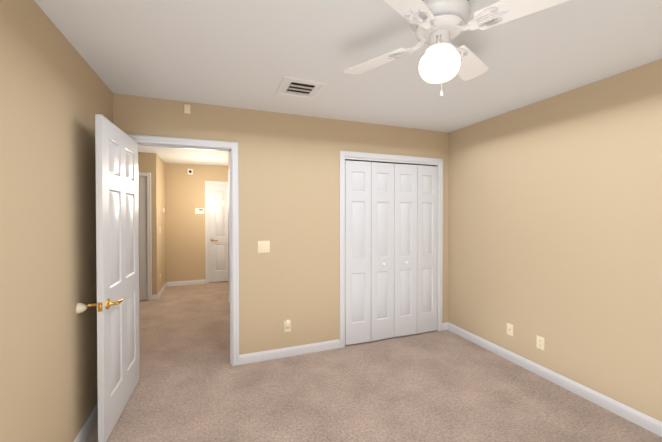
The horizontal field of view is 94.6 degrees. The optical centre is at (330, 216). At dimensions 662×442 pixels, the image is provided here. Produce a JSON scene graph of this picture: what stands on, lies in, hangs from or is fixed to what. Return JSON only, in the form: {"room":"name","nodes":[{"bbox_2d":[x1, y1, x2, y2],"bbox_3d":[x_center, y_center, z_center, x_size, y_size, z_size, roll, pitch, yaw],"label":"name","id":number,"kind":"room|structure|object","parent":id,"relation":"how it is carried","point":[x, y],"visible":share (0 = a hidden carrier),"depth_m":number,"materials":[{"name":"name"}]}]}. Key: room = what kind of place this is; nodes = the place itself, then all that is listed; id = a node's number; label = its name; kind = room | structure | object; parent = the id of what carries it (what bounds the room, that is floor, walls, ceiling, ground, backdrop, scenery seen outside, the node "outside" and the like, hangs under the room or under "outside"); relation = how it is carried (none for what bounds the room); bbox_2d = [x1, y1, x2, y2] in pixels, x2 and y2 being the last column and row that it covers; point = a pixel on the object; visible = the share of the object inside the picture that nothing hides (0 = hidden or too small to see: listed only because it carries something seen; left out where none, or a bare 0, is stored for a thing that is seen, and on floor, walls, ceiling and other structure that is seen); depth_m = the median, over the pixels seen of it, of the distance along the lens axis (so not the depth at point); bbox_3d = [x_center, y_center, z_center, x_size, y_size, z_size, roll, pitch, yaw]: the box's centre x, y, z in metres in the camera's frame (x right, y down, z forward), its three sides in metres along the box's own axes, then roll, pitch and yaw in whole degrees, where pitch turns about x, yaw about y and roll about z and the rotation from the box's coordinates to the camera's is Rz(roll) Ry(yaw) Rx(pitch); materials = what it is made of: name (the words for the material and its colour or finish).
{"room":"empty bedroom","nodes":[
{"label":"empty bedroom","id":0,"kind":"room"},
{"bbox_2d":[0,0,112,441],"bbox_3d":[-1.193,0.211,0.747,0.120,2.440,4.060,0,1,-21],"label":"wall","id":1,"kind":"structure","parent":0,"point":[56,94],"depth_m":1.52,"materials":[{"name":"beige paint"}]},
{"bbox_2d":[76,303,86,313],"bbox_3d":[-1.534,0.562,1.887,0.046,0.066,0.066,0,1,-21],"label":"doorstop","id":2,"kind":"object","parent":1,"relation":"attached to","point":[81,307],"visible":1,"depth_m":1.87,"materials":[{"name":"beige plastic"}]},
{"bbox_2d":[73,403,97,441],"bbox_3d":[-1.131,1.386,0.783,0.013,0.090,3.820,0,1,-21],"label":"baseboard","id":3,"kind":"structure","parent":1,"relation":"attached to","point":[84,432],"depth_m":1.99,"materials":[{"name":"white wood"}]},
{"bbox_2d":[138,152,165,294],"bbox_3d":[-3.690,0.161,5.271,1.345,2.440,0.910,0,1,-21],"label":"wall","id":4,"kind":"structure","parent":0,"point":[153,164],"depth_m":5.15,"materials":[{"name":"beige paint"}]},
{"bbox_2d":[138,177,146,299],"bbox_3d":[-3.428,0.357,4.945,0.797,2.030,0.035,0,1,-21],"label":"hall door","id":5,"kind":"structure","parent":4,"relation":"in","point":[142,241],"depth_m":5.05,"materials":[{"name":"white wood"}]},
{"bbox_2d":[154,282,166,299],"bbox_3d":[-3.080,1.333,5.556,0.038,0.090,1.013,0,1,-21],"label":"baseboard","id":6,"kind":"structure","parent":4,"relation":"attached to","point":[156,297],"depth_m":5.35,"materials":[{"name":"white wood"}]},
{"bbox_2d":[138,171,229,302],"bbox_3d":[-2.558,0.328,5.029,2.624,2.112,2.589,0,1,-21],"label":"door frame","id":7,"kind":"structure","parent":4,"relation":"attached to","point":[149,263],"depth_m":5.04,"materials":[{"name":"white wood"}]},
{"bbox_2d":[165,163,227,281],"bbox_3d":[-2.924,0.150,6.207,3.740,2.440,0.120,0,1,-21],"label":"wall","id":8,"kind":"structure","parent":0,"point":[185,233],"depth_m":6.15,"materials":[{"name":"beige paint"}]},
{"bbox_2d":[167,279,204,286],"bbox_3d":[-2.898,1.326,6.158,0.683,0.090,0.013,0,1,-21],"label":"baseboard","id":9,"kind":"structure","parent":8,"relation":"attached to","point":[175,283],"depth_m":6.15,"materials":[{"name":"white wood"}]},
{"bbox_2d":[195,208,203,213],"bbox_3d":[-2.674,-0.120,6.220,0.170,0.116,0.026,0,1,-21],"label":"keypad","id":10,"kind":"object","parent":8,"relation":"attached to","point":[199,210],"visible":1,"depth_m":6.21,"materials":[{"name":"white plastic"}]},
{"bbox_2d":[209,185,227,281],"bbox_3d":[-2.183,0.340,6.484,0.754,2.030,0.170,0,1,-21],"label":"hall door","id":11,"kind":"structure","parent":8,"relation":"in","point":[218,230],"depth_m":6.40,"materials":[{"name":"white wood"}]},
{"bbox_2d":[113,93,448,354],"bbox_3d":[-0.200,0.184,3.227,3.490,2.440,0.120,0,1,-21],"label":"wall","id":12,"kind":"structure","parent":0,"point":[288,174],"depth_m":3.07,"materials":[{"name":"beige paint"}]},
{"bbox_2d":[88,114,139,441],"bbox_3d":[-1.546,0.388,2.233,0.171,2.030,0.798,0,1,-21],"label":"bedroom door","id":13,"kind":"structure","parent":12,"relation":"in","point":[116,303],"depth_m":2.08,"materials":[{"name":"white wood"}]},
{"bbox_2d":[127,134,238,365],"bbox_3d":[-1.332,0.352,2.801,0.924,2.112,0.155,0,1,-21],"label":"door frame","id":14,"kind":"structure","parent":12,"relation":"attached to","point":[233,146],"depth_m":2.88,"materials":[{"name":"white wood"}]},
{"bbox_2d":[184,104,190,113],"bbox_3d":[-1.284,-0.963,2.730,0.052,0.080,0.020,0,1,-21],"label":"box","id":15,"kind":"object","parent":12,"relation":"attached to","point":[187,109],"visible":1,"depth_m":2.72,"materials":[{"name":"beige plastic"}]},
{"bbox_2d":[258,241,269,252],"bbox_3d":[-0.656,0.291,2.986,0.116,0.116,0.012,0,1,-21],"label":"rocker light switch","id":16,"kind":"object","parent":12,"relation":"attached to","point":[263,246],"visible":1,"depth_m":2.98,"materials":[{"name":"beige plastic"}]},
{"bbox_2d":[284,319,290,331],"bbox_3d":[-0.435,1.093,3.066,0.070,0.129,0.034,0,1,-21],"label":"outlet","id":17,"kind":"object","parent":12,"relation":"attached to","point":[287,325],"visible":1,"depth_m":3.07,"materials":[{"name":"beige plastic"}]},
{"bbox_2d":[239,339,339,364],"bbox_3d":[-0.392,1.360,3.097,1.036,0.090,0.013,0,1,-21],"label":"baseboard","id":18,"kind":"structure","parent":12,"relation":"attached to","point":[333,344],"depth_m":3.08,"materials":[{"name":"white wood"}]},
{"bbox_2d":[339,150,442,347],"bbox_3d":[0.707,0.367,3.572,1.270,2.065,0.122,0,1,-21],"label":"door frame","id":19,"kind":"structure","parent":12,"relation":"attached to","point":[437,240],"depth_m":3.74,"materials":[{"name":"white wood"}]},
{"bbox_2d":[345,157,437,165],"bbox_3d":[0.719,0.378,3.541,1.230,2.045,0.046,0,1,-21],"label":"track rail","id":20,"kind":"object","parent":12,"relation":"attached to","point":[386,161],"visible":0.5,"depth_m":3.51,"materials":[{"name":"silver metal"}]},
{"bbox_2d":[345,160,437,344],"bbox_3d":[0.730,0.387,3.510,1.222,1.998,0.068,0,1,-21],"label":"bifold closet door","id":21,"kind":"structure","parent":12,"relation":"in","point":[391,223],"depth_m":3.49,"materials":[{"name":"white wood"}]},
{"bbox_2d":[34,0,661,165],"bbox_3d":[-0.868,-1.082,2.859,5.230,0.100,7.810,0,1,-21],"label":"ceiling","id":22,"kind":"structure","parent":0,"point":[246,54],"depth_m":1.91,"materials":[{"name":"white paint"}]},
{"bbox_2d":[275,76,327,99],"bbox_3d":[-0.246,-1.023,2.451,0.345,0.009,0.355,0,1,-21],"label":"ceiling vent","id":23,"kind":"object","parent":22,"relation":"in","point":[300,88],"visible":1,"depth_m":2.42,"materials":[{"name":"silver metal"}]},
{"bbox_2d":[344,0,569,96],"bbox_3d":[0.525,-0.783,1.480,0.864,0.468,0.864,0,1,-2],"label":"ceiling fan","id":24,"kind":"object","parent":22,"relation":"attached to","point":[437,26],"visible":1,"depth_m":1.40,"materials":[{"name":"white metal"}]},
{"bbox_2d":[85,281,661,441],"bbox_3d":[-0.868,1.457,2.887,5.230,0.100,7.810,0,1,-21],"label":"floor","id":25,"kind":"structure","parent":0,"point":[194,385],"depth_m":2.43,"materials":[{"name":"carpet"}]},
{"bbox_2d":[448,59,661,421],"bbox_3d":[2.057,0.193,2.359,0.120,2.440,4.780,0,1,-21],"label":"wall","id":26,"kind":"structure","parent":0,"point":[555,221],"depth_m":2.47,"materials":[{"name":"beige paint"}]},
{"bbox_2d":[507,323,512,335],"bbox_3d":[1.752,1.101,2.994,0.009,0.114,0.070,0,1,-21],"label":"phone jack","id":27,"kind":"object","parent":26,"relation":"attached to","point":[509,329],"visible":1,"depth_m":2.99,"materials":[{"name":"beige plastic"}]},
{"bbox_2d":[536,335,544,350],"bbox_3d":[1.858,1.117,2.713,0.010,0.114,0.070,0,1,-21],"label":"electrical outlet","id":28,"kind":"object","parent":26,"relation":"attached to","point":[540,343],"visible":1,"depth_m":2.71,"materials":[{"name":"beige plastic"}]},
{"bbox_2d":[444,322,661,436],"bbox_3d":[2.110,1.372,2.007,0.040,0.090,3.820,0,1,-21],"label":"baseboard","id":29,"kind":"structure","parent":26,"relation":"attached to","point":[649,423],"depth_m":2.48,"materials":[{"name":"white wood"}]}
]}

